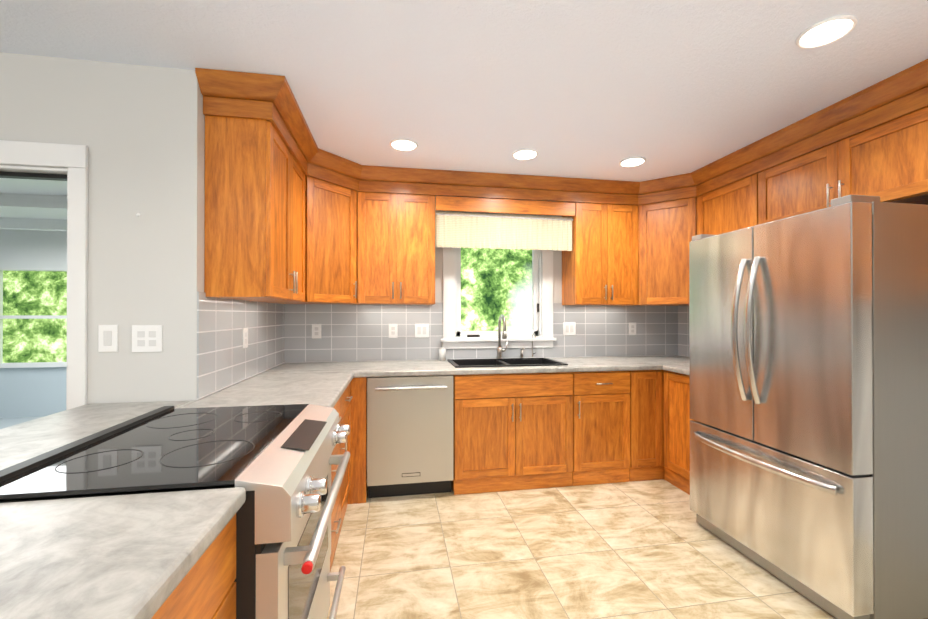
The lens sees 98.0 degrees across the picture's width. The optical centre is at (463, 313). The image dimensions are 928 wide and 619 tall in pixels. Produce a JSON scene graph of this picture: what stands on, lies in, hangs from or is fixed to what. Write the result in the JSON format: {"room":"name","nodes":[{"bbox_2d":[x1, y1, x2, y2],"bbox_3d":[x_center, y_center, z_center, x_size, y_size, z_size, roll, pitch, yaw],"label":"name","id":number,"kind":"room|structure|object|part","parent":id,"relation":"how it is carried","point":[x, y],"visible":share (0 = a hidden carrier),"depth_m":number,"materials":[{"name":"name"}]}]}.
{"room":"kitchen","nodes":[
{"label":"kitchen","id":0,"kind":"room"},
{"bbox_2d":[0,178,66,428],"bbox_3d":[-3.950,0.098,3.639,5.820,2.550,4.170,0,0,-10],"label":"doorway","id":1,"kind":"structure","parent":0,"point":[33,289],"depth_m":5.18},
{"bbox_2d":[0,52,168,403],"bbox_3d":[-3.853,0.093,1.480,5.050,2.440,0.120,0,0,-10],"label":"wall","id":2,"kind":"structure","parent":0,"point":[113,117],"depth_m":1.81,"materials":[{"name":"white paint"}]},
{"bbox_2d":[0,140,87,409],"bbox_3d":[-2.223,0.287,1.756,1.102,2.055,0.158,0,0,-10],"label":"door frame","id":3,"kind":"structure","parent":2,"relation":"attached to","point":[71,160],"depth_m":1.77,"materials":[{"name":"white painted wood"}]},
{"bbox_2d":[98,325,117,351],"bbox_3d":[-1.588,0.112,1.798,0.075,0.120,0.008,0,0,-10],"label":"light switch","id":4,"kind":"object","parent":2,"relation":"attached to","point":[107,338],"visible":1,"depth_m":1.80,"materials":[{"name":"white plastic"}]},
{"bbox_2d":[132,325,161,351],"bbox_3d":[-1.434,0.115,1.825,0.122,0.120,0.007,0,0,-10],"label":"outlet","id":5,"kind":"object","parent":2,"relation":"attached to","point":[146,338],"visible":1,"depth_m":1.82,"materials":[{"name":"white plastic"}]},
{"bbox_2d":[168,68,283,400],"bbox_3d":[-1.417,0.098,2.577,0.120,2.440,1.470,0,0,-10],"label":"wall","id":6,"kind":"structure","parent":0,"point":[186,183],"depth_m":1.86,"materials":[{"name":"white paint"}]},
{"bbox_2d":[197,292,284,399],"bbox_3d":[-1.352,0.153,2.575,0.007,0.500,1.440,0,0,-10],"label":"tile backsplash","id":7,"kind":"structure","parent":6,"relation":"attached to","point":[278,334],"depth_m":2.28,"materials":[{"name":"grey tile"}]},
{"bbox_2d":[243,328,247,347],"bbox_3d":[-1.320,0.150,2.436,0.007,0.120,0.075,0,0,-10],"label":"outlet","id":8,"kind":"object","parent":7,"relation":"attached to","point":[245,337],"visible":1,"depth_m":2.43,"materials":[{"name":"white plastic"}]},
{"bbox_2d":[204,115,304,301],"bbox_3d":[-1.149,-0.535,2.350,0.328,0.915,0.788,0,0,-10],"label":"upper cabinet","id":9,"kind":"object","parent":6,"relation":"attached to","point":[254,212],"visible":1,"depth_m":1.97,"materials":[{"name":"brown wood"}]},
{"bbox_2d":[195,59,927,204],"bbox_3d":[0.520,-1.038,1.426,3.311,0.174,3.803,0,0,-10],"label":"crown molding","id":10,"kind":"structure","parent":9,"relation":"attached to","point":[245,95],"depth_m":2.62,"materials":[{"name":"brown wood"}]},
{"bbox_2d":[0,0,927,181],"bbox_3d":[-1.707,-1.163,-0.017,9.020,0.060,6.740,0,0,-10],"label":"ceiling","id":11,"kind":"structure","parent":0,"point":[593,89],"depth_m":1.81,"materials":[{"name":"white paint"}]},
{"bbox_2d":[390,138,417,150],"bbox_3d":[-0.399,-1.117,2.679,0.186,0.016,0.186,0,0,-10],"label":"recessed light","id":12,"kind":"object","parent":11,"relation":"in","point":[401,144],"visible":1,"depth_m":2.67,"materials":[{"name":"white"}]},
{"bbox_2d":[512,149,537,159],"bbox_3d":[0.431,-1.117,2.840,0.186,0.016,0.186,0,0,-10],"label":"recessed light","id":13,"kind":"object","parent":11,"relation":"in","point":[525,154],"visible":1,"depth_m":2.83,"materials":[{"name":"white"}]},
{"bbox_2d":[619,157,645,166],"bbox_3d":[1.244,-1.116,2.977,0.186,0.016,0.186,0,0,-10],"label":"recessed light","id":14,"kind":"object","parent":11,"relation":"in","point":[632,162],"visible":1,"depth_m":2.97,"materials":[{"name":"white"}]},
{"bbox_2d":[795,15,857,48],"bbox_3d":[1.445,-1.122,1.612,0.186,0.016,0.186,0,0,-10],"label":"recessed light","id":15,"kind":"object","parent":11,"relation":"in","point":[826,31],"visible":0.98,"depth_m":1.60,"materials":[{"name":"white"}]},
{"bbox_2d":[300,195,677,468],"bbox_3d":[0.289,0.103,3.672,3.850,2.440,0.120,0,0,-10],"label":"wall","id":16,"kind":"structure","parent":0,"point":[557,276],"depth_m":3.61,"materials":[{"name":"white paint"}]},
{"bbox_2d":[267,172,359,304],"bbox_3d":[-1.127,-0.532,3.064,0.611,0.915,0.608,0,0,-10],"label":"upper cabinet","id":17,"kind":"object","parent":16,"relation":"attached to","point":[330,243],"visible":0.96,"depth_m":2.93,"materials":[{"name":"brown wood"}]},
{"bbox_2d":[357,191,434,304],"bbox_3d":[-0.550,-0.531,3.304,0.608,0.915,0.328,0,0,-10],"label":"upper cabinet","id":18,"kind":"object","parent":16,"relation":"attached to","point":[395,248],"visible":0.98,"depth_m":3.17,"materials":[{"name":"brown wood"}]},
{"bbox_2d":[436,196,574,215],"bbox_3d":[0.359,-0.884,3.336,1.189,0.114,0.019,0,0,-10],"label":"valance board","id":19,"kind":"object","parent":18,"relation":"attached to","point":[483,205],"visible":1,"depth_m":3.32,"materials":[{"name":"brown wood"}]},
{"bbox_2d":[435,212,572,250],"bbox_3d":[0.352,-0.681,3.375,1.189,0.286,0.024,0,0,-10],"label":"valance curtain","id":20,"kind":"object","parent":19,"relation":"hanging from","point":[474,230],"visible":1,"depth_m":3.37,"materials":[{"name":"fabric"}]},
{"bbox_2d":[285,303,676,362],"bbox_3d":[0.299,0.158,3.609,3.609,0.500,0.008,0,0,-10],"label":"tile backsplash","id":21,"kind":"structure","parent":16,"relation":"attached to","point":[349,333],"depth_m":3.50,"materials":[{"name":"grey tile"}]},
{"bbox_2d":[312,324,320,338],"bbox_3d":[-1.223,0.149,3.343,0.075,0.120,0.007,0,0,-10],"label":"electrical outlet","id":22,"kind":"object","parent":21,"relation":"attached to","point":[316,330],"visible":1,"depth_m":3.34,"materials":[{"name":"white plastic"}]},
{"bbox_2d":[389,324,397,337],"bbox_3d":[-0.606,0.150,3.447,0.075,0.120,0.007,0,0,-10],"label":"electrical outlet","id":23,"kind":"object","parent":21,"relation":"attached to","point":[393,330],"visible":1,"depth_m":3.45,"materials":[{"name":"white plastic"}]},
{"bbox_2d":[415,324,428,337],"bbox_3d":[-0.365,0.150,3.488,0.122,0.120,0.008,0,0,-10],"label":"light switch","id":24,"kind":"object","parent":21,"relation":"attached to","point":[421,330],"visible":1,"depth_m":3.49,"materials":[{"name":"white plastic"}]},
{"bbox_2d":[563,322,575,334],"bbox_3d":[0.971,0.143,3.714,0.122,0.120,0.008,0,0,-10],"label":"light switch","id":25,"kind":"object","parent":21,"relation":"attached to","point":[569,328],"visible":1,"depth_m":3.71,"materials":[{"name":"white plastic"}]},
{"bbox_2d":[629,323,635,334],"bbox_3d":[1.597,0.148,3.821,0.075,0.120,0.007,0,0,-10],"label":"electrical outlet","id":26,"kind":"object","parent":21,"relation":"attached to","point":[632,328],"visible":1,"depth_m":3.82,"materials":[{"name":"white plastic"}]},
{"bbox_2d":[441,247,555,348],"bbox_3d":[0.309,-0.280,3.645,1.053,1.185,0.145,0,0,-10],"label":"window","id":27,"kind":"structure","parent":16,"relation":"in","point":[455,336],"depth_m":3.62,"materials":[{"name":"white wood"}]},
{"bbox_2d":[562,202,637,305],"bbox_3d":[1.215,-0.530,3.603,0.583,0.915,0.328,0,0,-10],"label":"upper cabinet","id":28,"kind":"object","parent":16,"relation":"attached to","point":[600,264],"visible":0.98,"depth_m":3.48,"materials":[{"name":"brown wood"}]},
{"bbox_2d":[623,196,698,305],"bbox_3d":[1.828,-0.530,3.563,0.608,0.915,0.611,0,0,-10],"label":"upper cabinet","id":29,"kind":"object","parent":16,"relation":"attached to","point":[667,230],"visible":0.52,"depth_m":3.40,"materials":[{"name":"brown wood"}]},
{"bbox_2d":[677,306,689,356],"bbox_3d":[2.180,0.156,3.288,0.007,0.500,1.212,0,0,-10],"label":"tile backsplash","id":30,"kind":"structure","parent":16,"relation":"attached to","point":[682,311],"depth_m":3.83,"materials":[{"name":"grey tile"}]},
{"bbox_2d":[327,469,927,618],"bbox_3d":[-1.707,1.332,-0.028,9.020,0.050,6.740,0,0,-10],"label":"floor","id":31,"kind":"structure","parent":0,"point":[649,549],"depth_m":2.14,"materials":[{"name":"tile"}]},
{"bbox_2d":[0,404,349,618],"bbox_3d":[-0.783,0.843,1.292,0.734,0.939,0.808,0,0,-10],"label":"range","id":32,"kind":"object","parent":31,"relation":"on","point":[276,462],"visible":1,"depth_m":1.06,"materials":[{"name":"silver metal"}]},
{"bbox_2d":[151,514,235,618],"bbox_3d":[-0.747,0.872,0.561,0.560,0.876,0.638,0,0,-10],"label":"base cabinet","id":33,"kind":"object","parent":31,"relation":"on","point":[205,588],"visible":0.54,"depth_m":0.78,"materials":[{"name":"brown wood"}]},
{"bbox_2d":[330,377,366,570],"bbox_3d":[-0.990,0.880,2.530,0.704,0.875,1.696,0,0,-10],"label":"base cabinet","id":34,"kind":"object","parent":31,"relation":"on","point":[342,407],"depth_m":2.79,"materials":[{"name":"brown wood"}]},
{"bbox_2d":[0,356,689,618],"bbox_3d":[0.395,0.419,1.697,4.041,0.040,3.791,0,0,-10],"label":"countertop","id":35,"kind":"structure","parent":34,"relation":"on","point":[133,556],"depth_m":0.78,"materials":[{"name":"stone"}]},
{"bbox_2d":[439,343,445,360],"bbox_3d":[-0.186,0.328,3.451,0.060,0.158,0.065,0,0,-10],"label":"soap bottle","id":36,"kind":"object","parent":35,"relation":"on","point":[442,353],"visible":1,"depth_m":3.43,"materials":[{"name":"white plastic"}]},
{"bbox_2d":[497,314,507,357],"bbox_3d":[0.352,0.207,3.500,0.104,0.398,0.218,0,0,-10],"label":"kitchen faucet","id":37,"kind":"object","parent":35,"relation":"on","point":[500,350],"visible":0.96,"depth_m":3.56,"materials":[{"name":"silver metal"}]},
{"bbox_2d":[447,358,567,367],"bbox_3d":[0.332,0.506,3.298,0.884,0.221,0.484,0,0,-10],"label":"sink basin","id":38,"kind":"object","parent":35,"relation":"in","point":[492,362],"visible":0.38,"depth_m":3.46,"materials":[{"name":"black"}]},
{"bbox_2d":[531,333,535,357],"bbox_3d":[0.628,0.292,3.599,0.048,0.230,0.091,0,0,-10],"label":"tap","id":39,"kind":"object","parent":35,"relation":"on","point":[532,345],"visible":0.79,"depth_m":3.62,"materials":[{"name":"silver metal"}]},
{"bbox_3d":[-0.743,0.882,2.804,0.125,0.875,0.019,0,0,-10],"label":"corner base cabinet filler","id":40,"kind":"part","parent":34,"relation":"part of","materials":[{"name":"brown wood"}]},
{"bbox_2d":[367,375,452,497],"bbox_3d":[-0.418,0.885,3.108,0.605,0.871,0.631,0,0,-10],"label":"dishwasher","id":41,"kind":"object","parent":31,"relation":"on","point":[409,435],"visible":0.98,"depth_m":2.85,"materials":[{"name":"silver metal"}]},
{"bbox_2d":[451,372,572,494],"bbox_3d":[0.333,0.884,3.278,0.914,0.875,0.661,0,0,-10],"label":"base cabinet","id":42,"kind":"object","parent":31,"relation":"on","point":[511,432],"visible":0.85,"depth_m":2.98,"materials":[{"name":"brown wood"}]},
{"bbox_2d":[572,371,629,485],"bbox_3d":[1.018,0.884,3.394,0.470,0.875,0.661,0,0,-10],"label":"base cabinet","id":43,"kind":"object","parent":31,"relation":"on","point":[601,427],"visible":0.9,"depth_m":3.11,"materials":[{"name":"brown wood"}]},
{"bbox_2d":[629,370,663,481],"bbox_3d":[1.689,0.885,3.525,0.892,0.875,0.628,0,0,-10],"label":"base cabinet","id":44,"kind":"object","parent":31,"relation":"on","point":[646,430],"visible":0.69,"depth_m":3.17,"materials":[{"name":"brown wood"}]},
{"bbox_2d":[663,370,692,494],"bbox_3d":[1.910,0.882,2.945,0.651,0.875,0.627,0,0,-10],"label":"base cabinet","id":45,"kind":"object","parent":31,"relation":"on","point":[676,404],"visible":0.25,"depth_m":3.04,"materials":[{"name":"brown wood"}]},
{"bbox_2d":[689,195,927,618],"bbox_3d":[1.872,0.416,2.149,0.936,1.800,0.920,0,0,-10],"label":"refrigerator","id":46,"kind":"object","parent":31,"relation":"on","point":[808,341],"visible":1,"depth_m":1.75,"materials":[{"name":"silver metal"}]},
{"bbox_3d":[2.680,0.090,0.720,0.120,2.440,6.500,0,0,-10],"label":"wall","id":47,"kind":"structure","parent":0,"visible":0},
{"bbox_2d":[697,172,759,234],"bbox_3d":[2.063,-0.532,3.015,0.328,0.915,0.550,0,0,-10],"label":"upper cabinet","id":48,"kind":"object","parent":47,"relation":"attached to","point":[729,208],"visible":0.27,"depth_m":2.96,"materials":[{"name":"brown wood"}]},
{"bbox_2d":[758,106,927,224],"bbox_3d":[2.193,-0.773,2.248,0.328,0.440,1.000,0,0,-10],"label":"upper cabinet","id":49,"kind":"object","parent":47,"relation":"attached to","point":[887,162],"visible":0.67,"depth_m":2.14,"materials":[{"name":"brown wood"}]},
{"label":"outside","id":50,"kind":"structure","parent":0,"visible":0},
{"bbox_2d":[461,247,531,330],"bbox_3d":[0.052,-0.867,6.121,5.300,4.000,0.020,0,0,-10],"label":"window","id":51,"kind":"structure","parent":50,"point":[496,284],"depth_m":6.18,"materials":[{"name":"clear glass"}]}
]}

